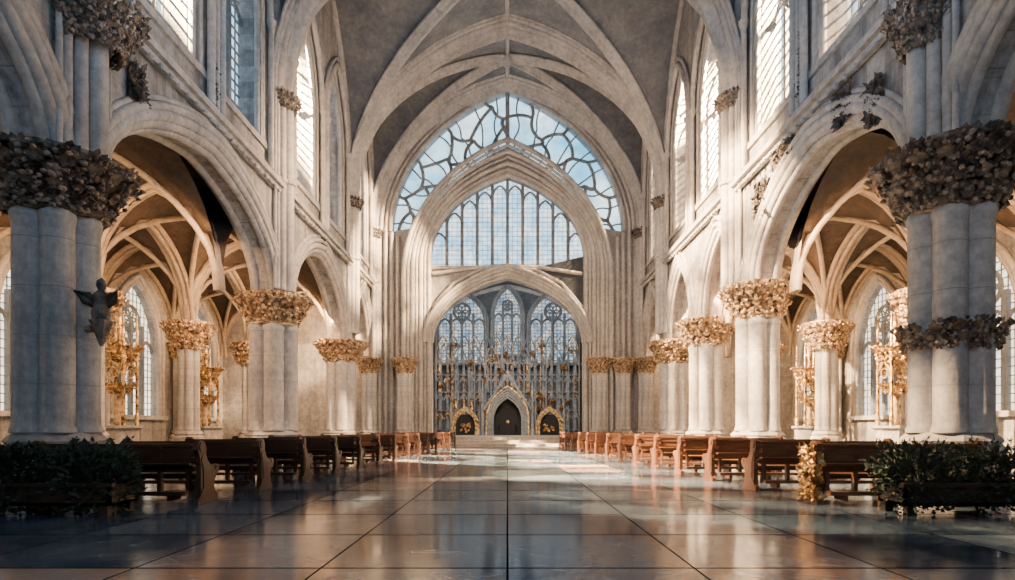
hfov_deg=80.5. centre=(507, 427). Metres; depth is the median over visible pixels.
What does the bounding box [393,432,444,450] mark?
pew
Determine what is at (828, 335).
column
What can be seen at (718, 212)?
carved relief
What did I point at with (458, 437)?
step
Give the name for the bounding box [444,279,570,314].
rib
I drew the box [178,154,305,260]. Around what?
ceiling
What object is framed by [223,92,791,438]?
wall
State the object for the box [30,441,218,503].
pew
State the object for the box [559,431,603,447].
pew
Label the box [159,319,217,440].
column
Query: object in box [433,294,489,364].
window
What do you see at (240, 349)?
column
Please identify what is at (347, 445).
pew
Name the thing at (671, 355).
column
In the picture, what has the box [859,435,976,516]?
shrub
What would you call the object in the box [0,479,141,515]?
planter
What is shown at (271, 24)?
hood
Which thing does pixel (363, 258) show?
window
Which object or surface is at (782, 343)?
column
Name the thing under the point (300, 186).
window
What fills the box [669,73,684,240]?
window
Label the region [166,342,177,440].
column
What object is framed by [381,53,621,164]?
rib
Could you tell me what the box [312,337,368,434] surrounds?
column
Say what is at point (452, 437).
pew
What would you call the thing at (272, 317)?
column
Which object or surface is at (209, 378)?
tabernacle
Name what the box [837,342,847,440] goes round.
column
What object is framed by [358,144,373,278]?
hood
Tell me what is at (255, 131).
window
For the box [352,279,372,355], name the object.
trim
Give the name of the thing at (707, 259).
trim
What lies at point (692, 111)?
hood
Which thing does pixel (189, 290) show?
rib
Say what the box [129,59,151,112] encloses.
carved relief
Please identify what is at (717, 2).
rib
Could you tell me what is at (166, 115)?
arch
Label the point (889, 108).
arch
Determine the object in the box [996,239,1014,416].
window
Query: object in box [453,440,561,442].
step
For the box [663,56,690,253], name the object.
hood
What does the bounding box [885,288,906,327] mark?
column
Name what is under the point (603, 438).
pew
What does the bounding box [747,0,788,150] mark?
window
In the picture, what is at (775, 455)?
pew
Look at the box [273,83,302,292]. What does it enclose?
shaft
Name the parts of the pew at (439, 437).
backrest, panel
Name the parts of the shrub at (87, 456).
stem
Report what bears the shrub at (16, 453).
in the planter at (45, 499)
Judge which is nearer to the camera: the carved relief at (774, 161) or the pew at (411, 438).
the carved relief at (774, 161)
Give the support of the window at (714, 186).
in the wall at (883, 60)
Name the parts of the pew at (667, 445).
panel, seat, leg, backrest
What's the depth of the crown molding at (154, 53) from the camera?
17.63 m
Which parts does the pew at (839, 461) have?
panel, seat, backrest, panel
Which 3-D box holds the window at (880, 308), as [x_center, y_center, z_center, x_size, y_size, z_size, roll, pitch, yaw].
[18.095,-3.970,29.100,0.670,7.100,4.600,0,0,0]
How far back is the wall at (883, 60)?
20.80 m
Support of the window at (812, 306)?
in the wall at (855, 430)
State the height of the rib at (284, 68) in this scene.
9.632 m
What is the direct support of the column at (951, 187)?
on the floor
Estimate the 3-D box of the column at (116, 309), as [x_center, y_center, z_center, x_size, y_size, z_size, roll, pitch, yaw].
[-13.798,-1.681,19.799,2.285,5.763,2.269,0,0,0]
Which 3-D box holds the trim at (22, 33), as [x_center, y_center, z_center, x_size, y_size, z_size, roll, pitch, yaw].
[-8.955,-7.406,5.967,1.210,4.348,12.183,0,0,0]
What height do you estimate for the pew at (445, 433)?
1.000 m
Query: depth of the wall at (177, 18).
20.80 m
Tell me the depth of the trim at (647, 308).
36.60 m
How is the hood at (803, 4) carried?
attached to the wall at (883, 60)
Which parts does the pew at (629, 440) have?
panel, backrest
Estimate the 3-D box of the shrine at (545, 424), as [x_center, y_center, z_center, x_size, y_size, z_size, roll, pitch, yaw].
[3.500,-0.920,49.902,2.706,3.000,0.596,0,0,0]
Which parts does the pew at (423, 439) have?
panel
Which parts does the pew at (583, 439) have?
panel, backrest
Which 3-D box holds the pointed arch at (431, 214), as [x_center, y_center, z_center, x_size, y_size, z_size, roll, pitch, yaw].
[0.000,-8.540,37.530,13.200,19.080,0.825,0,0,0]
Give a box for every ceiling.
[0,135,323,323]
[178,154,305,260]
[280,0,734,181]
[476,281,538,291]
[688,91,1014,323]
[799,128,888,214]
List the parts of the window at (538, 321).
glass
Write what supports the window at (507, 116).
in the wall at (311, 366)
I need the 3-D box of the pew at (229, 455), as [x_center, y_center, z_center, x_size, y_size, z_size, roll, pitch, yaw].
[-6.039,0.700,11.655,2.670,1.000,0.930,0,0,0]
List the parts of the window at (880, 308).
glass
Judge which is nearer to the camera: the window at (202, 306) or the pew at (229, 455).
the pew at (229, 455)
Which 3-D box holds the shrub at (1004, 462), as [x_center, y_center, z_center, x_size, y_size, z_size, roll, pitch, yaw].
[6.918,0.688,8.475,1.350,1.214,1.080,0,0,0]
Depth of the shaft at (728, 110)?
22.11 m
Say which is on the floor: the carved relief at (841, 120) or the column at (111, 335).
the column at (111, 335)
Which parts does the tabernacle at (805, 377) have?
crown, crown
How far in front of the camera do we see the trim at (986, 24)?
10.99 m
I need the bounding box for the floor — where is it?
[0,447,1014,579]
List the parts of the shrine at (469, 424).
panel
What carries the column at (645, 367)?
on the floor
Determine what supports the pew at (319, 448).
on the floor
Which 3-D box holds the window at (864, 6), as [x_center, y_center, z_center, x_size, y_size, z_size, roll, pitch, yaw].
[8.911,-13.820,15.100,0.901,8.000,3.800,0,0,0]
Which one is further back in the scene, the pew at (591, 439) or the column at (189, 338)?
the pew at (591, 439)
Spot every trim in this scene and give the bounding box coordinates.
[0,0,74,141]
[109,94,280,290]
[294,234,351,338]
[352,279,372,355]
[375,95,639,231]
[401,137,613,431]
[422,263,592,342]
[642,279,661,355]
[662,252,694,338]
[693,210,743,316]
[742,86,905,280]
[940,0,1014,126]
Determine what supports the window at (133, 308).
in the wall at (153, 430)
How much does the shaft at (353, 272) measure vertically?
7.500 m
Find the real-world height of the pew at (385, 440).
1.000 m
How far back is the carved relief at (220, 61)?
17.29 m
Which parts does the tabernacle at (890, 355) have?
crown, crown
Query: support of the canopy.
on the step at (458, 437)
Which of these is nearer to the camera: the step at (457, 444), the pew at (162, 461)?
the pew at (162, 461)
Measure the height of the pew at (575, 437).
1.000 m
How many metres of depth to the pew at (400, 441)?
23.46 m
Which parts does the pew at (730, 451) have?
panel, seat, leg, backrest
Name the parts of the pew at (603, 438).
panel, backrest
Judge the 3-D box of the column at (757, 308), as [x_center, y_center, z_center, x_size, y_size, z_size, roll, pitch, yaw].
[8.999,-1.964,21.600,2.846,6.327,2.807,0,0,0]
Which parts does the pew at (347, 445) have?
backrest, leg, seat, panel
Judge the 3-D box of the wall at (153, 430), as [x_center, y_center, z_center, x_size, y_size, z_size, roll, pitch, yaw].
[-18.300,-3.600,17.650,0.600,9.600,41.300,0,0,0]
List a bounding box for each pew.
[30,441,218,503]
[121,438,273,490]
[185,437,312,481]
[232,436,341,474]
[268,435,364,468]
[297,434,382,464]
[320,434,397,461]
[340,433,410,458]
[356,433,420,455]
[370,432,429,453]
[382,432,437,451]
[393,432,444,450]
[402,432,450,449]
[411,431,455,447]
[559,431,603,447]
[564,432,612,449]
[570,432,621,450]
[577,432,632,451]
[585,432,644,453]
[594,433,658,455]
[604,433,674,458]
[617,434,694,461]
[632,434,717,464]
[650,435,746,468]
[673,436,782,474]
[702,437,829,481]
[741,438,893,490]
[795,441,984,503]
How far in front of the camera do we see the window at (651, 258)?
36.35 m
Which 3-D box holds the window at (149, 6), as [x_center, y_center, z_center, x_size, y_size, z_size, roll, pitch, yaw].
[-8.911,-13.820,15.100,0.901,8.000,3.800,0,0,0]
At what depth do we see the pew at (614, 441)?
23.46 m
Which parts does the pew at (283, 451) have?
backrest, leg, seat, panel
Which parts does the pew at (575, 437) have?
panel, backrest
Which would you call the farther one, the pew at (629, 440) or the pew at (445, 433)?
the pew at (445, 433)
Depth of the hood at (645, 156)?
36.72 m
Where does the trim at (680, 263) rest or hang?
attached to the wall at (883, 60)
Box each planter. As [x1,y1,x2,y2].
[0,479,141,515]
[873,479,1014,515]
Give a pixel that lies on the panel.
(574, 283)
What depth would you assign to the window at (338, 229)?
30.98 m
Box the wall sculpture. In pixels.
[73,278,117,346]
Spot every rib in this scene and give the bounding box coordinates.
[0,151,326,356]
[274,0,740,28]
[274,0,740,89]
[282,0,664,173]
[284,0,300,58]
[330,0,684,150]
[345,14,669,195]
[350,0,732,173]
[368,73,646,226]
[371,39,643,186]
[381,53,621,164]
[393,53,633,164]
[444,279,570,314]
[688,172,1014,356]
[714,0,730,58]
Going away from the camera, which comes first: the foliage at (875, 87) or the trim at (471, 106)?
the foliage at (875, 87)
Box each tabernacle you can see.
[105,311,144,443]
[200,344,224,438]
[790,339,814,438]
[870,311,906,443]
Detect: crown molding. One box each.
[110,0,374,287]
[640,0,905,287]
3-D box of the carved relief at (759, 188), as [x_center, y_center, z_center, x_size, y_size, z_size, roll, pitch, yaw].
[8.370,-7.614,19.999,0.285,1.477,1.126,0,0,0]
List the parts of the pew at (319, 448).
backrest, leg, seat, panel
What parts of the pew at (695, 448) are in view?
panel, seat, leg, backrest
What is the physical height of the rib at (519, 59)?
9.642 m
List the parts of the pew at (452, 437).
backrest, panel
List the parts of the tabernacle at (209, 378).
crown, crown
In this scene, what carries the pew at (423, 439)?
on the floor
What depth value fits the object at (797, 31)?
17.30 m
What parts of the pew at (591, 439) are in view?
panel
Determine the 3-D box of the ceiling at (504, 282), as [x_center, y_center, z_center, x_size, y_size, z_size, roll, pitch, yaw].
[0.000,-10.400,46.350,14.200,5.000,15.300,0,0,0]
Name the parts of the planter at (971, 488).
leg, leg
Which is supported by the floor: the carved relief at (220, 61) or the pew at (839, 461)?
the pew at (839, 461)
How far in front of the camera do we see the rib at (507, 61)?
36.39 m
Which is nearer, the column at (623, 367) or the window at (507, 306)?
the column at (623, 367)
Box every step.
[440,443,574,446]
[453,435,561,439]
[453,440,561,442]
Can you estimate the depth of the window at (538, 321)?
54.04 m
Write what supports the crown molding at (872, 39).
attached to the wall at (883, 60)
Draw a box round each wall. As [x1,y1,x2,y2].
[0,0,370,356]
[0,227,222,443]
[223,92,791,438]
[433,290,581,431]
[644,0,1014,356]
[792,227,1014,459]
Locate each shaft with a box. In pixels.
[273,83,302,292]
[347,191,364,334]
[368,224,383,357]
[378,222,636,432]
[631,224,646,357]
[650,191,667,334]
[712,83,741,290]
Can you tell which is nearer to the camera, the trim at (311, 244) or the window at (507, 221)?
the trim at (311, 244)
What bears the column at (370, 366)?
on the floor
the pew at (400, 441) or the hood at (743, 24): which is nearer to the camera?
the hood at (743, 24)
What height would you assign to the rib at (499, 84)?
9.632 m
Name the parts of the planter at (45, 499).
leg, leg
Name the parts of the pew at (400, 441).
backrest, panel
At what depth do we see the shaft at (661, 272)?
32.15 m
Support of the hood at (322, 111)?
attached to the wall at (177, 18)
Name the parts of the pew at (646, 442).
panel, seat, backrest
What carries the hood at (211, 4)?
attached to the wall at (177, 18)
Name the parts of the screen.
panel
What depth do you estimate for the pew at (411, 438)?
25.47 m
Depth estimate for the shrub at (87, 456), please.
8.26 m
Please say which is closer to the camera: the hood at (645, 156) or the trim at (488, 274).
the hood at (645, 156)
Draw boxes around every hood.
[120,0,215,105]
[216,0,276,169]
[292,16,326,225]
[324,56,351,253]
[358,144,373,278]
[641,144,656,278]
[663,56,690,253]
[688,16,722,225]
[738,0,798,169]
[799,0,894,105]
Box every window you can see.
[0,247,9,415]
[110,273,167,419]
[135,0,206,80]
[197,301,221,420]
[226,0,267,150]
[297,27,320,211]
[330,73,345,240]
[360,153,369,267]
[393,92,621,230]
[426,170,588,268]
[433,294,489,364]
[488,284,526,355]
[525,294,581,364]
[645,153,654,267]
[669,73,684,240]
[694,27,717,211]
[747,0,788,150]
[793,301,817,420]
[808,0,879,80]
[847,273,904,419]
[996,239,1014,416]
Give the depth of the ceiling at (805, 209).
21.23 m
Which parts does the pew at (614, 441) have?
panel, backrest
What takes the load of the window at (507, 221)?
in the wall at (311, 366)
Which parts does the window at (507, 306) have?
glass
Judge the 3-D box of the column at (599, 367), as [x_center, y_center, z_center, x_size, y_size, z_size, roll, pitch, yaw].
[5.650,-1.559,36.900,1.745,5.517,1.769,0,0,3]
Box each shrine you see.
[449,399,480,434]
[534,399,565,434]
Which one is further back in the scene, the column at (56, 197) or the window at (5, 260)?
the window at (5, 260)
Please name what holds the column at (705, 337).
on the floor
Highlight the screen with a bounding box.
[433,307,580,431]
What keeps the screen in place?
on the step at (458, 437)
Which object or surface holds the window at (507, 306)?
in the wall at (486, 299)
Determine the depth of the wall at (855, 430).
30.90 m
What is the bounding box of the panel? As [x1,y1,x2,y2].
[539,256,582,307]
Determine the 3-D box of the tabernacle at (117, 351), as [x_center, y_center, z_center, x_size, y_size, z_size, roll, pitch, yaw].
[-15.900,-1.962,24.604,1.862,6.324,1.834,0,0,0]
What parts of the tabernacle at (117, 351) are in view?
crown, crown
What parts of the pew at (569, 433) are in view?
panel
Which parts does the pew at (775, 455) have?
panel, seat, backrest, panel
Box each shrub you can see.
[0,440,62,515]
[35,436,147,515]
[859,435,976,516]
[941,434,1014,514]
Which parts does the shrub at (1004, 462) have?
stem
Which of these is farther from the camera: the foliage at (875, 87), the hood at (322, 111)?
the hood at (322, 111)
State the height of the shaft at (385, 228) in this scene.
14.100 m
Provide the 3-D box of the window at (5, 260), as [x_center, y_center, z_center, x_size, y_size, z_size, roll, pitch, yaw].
[-18.095,-3.970,22.900,0.670,7.100,4.600,0,0,0]
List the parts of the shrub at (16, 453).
stem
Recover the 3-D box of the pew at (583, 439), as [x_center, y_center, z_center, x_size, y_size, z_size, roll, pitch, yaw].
[4.815,0.700,29.655,2.670,1.000,0.930,0,0,0]
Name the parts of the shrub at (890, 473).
stem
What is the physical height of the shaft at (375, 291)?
8.250 m
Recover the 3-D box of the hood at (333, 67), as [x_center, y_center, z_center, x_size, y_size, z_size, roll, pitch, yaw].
[-8.360,-13.765,29.650,0.396,9.230,4.540,0,0,0]
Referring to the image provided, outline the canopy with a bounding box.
[479,370,535,434]
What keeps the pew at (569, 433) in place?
on the floor
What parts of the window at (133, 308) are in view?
glass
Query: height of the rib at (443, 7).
9.643 m
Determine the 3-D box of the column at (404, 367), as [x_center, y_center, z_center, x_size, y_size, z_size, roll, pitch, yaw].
[-6.349,-1.555,36.898,1.765,5.510,1.763,0,0,0]
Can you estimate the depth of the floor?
6.89 m
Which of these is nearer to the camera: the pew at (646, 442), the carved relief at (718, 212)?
the pew at (646, 442)
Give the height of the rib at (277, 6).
9.726 m
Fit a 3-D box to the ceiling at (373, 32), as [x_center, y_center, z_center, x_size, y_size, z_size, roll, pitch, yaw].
[0.000,-17.120,17.450,17.100,9.400,40.900,0,0,0]
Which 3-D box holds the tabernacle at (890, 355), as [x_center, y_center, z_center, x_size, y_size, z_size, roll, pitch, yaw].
[15.900,-1.962,24.604,1.862,6.324,1.834,0,0,0]
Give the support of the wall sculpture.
attached to the column at (56, 197)
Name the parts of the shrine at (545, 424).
panel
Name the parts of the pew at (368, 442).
backrest, seat, panel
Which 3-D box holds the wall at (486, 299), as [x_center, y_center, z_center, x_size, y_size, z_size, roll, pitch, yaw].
[0.000,-6.300,54.000,15.200,15.000,0.500,0,0,0]
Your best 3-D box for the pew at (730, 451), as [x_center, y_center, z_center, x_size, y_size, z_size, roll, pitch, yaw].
[5.903,0.700,13.655,2.670,1.000,0.930,0,0,0]
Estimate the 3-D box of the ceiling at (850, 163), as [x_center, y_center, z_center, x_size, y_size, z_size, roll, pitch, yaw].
[13.750,-6.350,17.450,8.500,3.500,40.900,0,0,0]
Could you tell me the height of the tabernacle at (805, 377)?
5.916 m
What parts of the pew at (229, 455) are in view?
backrest, leg, seat, panel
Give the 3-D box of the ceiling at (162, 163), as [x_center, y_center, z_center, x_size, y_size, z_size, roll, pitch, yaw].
[-13.750,-6.350,17.450,8.500,3.500,40.900,0,0,0]
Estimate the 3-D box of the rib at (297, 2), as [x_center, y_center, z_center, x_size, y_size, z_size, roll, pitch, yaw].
[0.000,-17.103,17.250,20.615,9.644,0.720,0,0,32]
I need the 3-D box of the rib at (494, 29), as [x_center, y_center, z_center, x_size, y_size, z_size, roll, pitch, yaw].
[0.000,-17.092,32.500,17.815,9.632,1.940,0,0,0]
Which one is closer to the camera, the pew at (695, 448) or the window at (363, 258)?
the pew at (695, 448)
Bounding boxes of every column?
[0,131,145,475]
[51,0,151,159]
[101,287,129,437]
[105,324,114,424]
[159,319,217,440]
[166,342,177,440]
[227,340,248,437]
[231,288,313,437]
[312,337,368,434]
[357,357,383,433]
[390,357,418,432]
[585,357,611,431]
[610,356,636,432]
[634,357,657,433]
[647,338,688,434]
[674,315,734,436]
[716,278,799,438]
[780,341,787,357]
[797,319,855,440]
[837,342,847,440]
[863,119,1014,476]
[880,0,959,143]
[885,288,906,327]
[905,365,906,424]
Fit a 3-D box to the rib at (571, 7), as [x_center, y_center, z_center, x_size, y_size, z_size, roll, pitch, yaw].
[0.000,-17.103,27.500,20.358,9.643,0.720,0,0,-30]
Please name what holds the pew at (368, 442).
on the floor
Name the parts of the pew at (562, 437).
panel, backrest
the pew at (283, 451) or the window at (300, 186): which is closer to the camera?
the pew at (283, 451)
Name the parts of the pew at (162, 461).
panel, backrest, seat, panel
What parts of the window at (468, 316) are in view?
glass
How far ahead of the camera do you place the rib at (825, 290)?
25.15 m
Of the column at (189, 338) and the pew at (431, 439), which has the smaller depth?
the column at (189, 338)
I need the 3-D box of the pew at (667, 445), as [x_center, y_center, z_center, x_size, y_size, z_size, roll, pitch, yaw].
[5.631,0.700,17.655,2.670,1.000,0.930,0,0,0]
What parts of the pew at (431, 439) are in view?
backrest, panel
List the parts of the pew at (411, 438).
backrest, panel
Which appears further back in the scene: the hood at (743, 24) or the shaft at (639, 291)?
the shaft at (639, 291)
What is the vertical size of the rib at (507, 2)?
9.726 m
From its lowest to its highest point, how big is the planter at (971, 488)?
0.450 m
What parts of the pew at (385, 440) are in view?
backrest, panel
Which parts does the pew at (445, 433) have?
panel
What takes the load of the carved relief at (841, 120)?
attached to the wall at (883, 60)
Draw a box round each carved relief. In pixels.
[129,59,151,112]
[215,61,221,106]
[709,211,719,227]
[750,174,767,221]
[769,134,794,172]
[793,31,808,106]
[830,78,851,132]
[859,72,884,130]

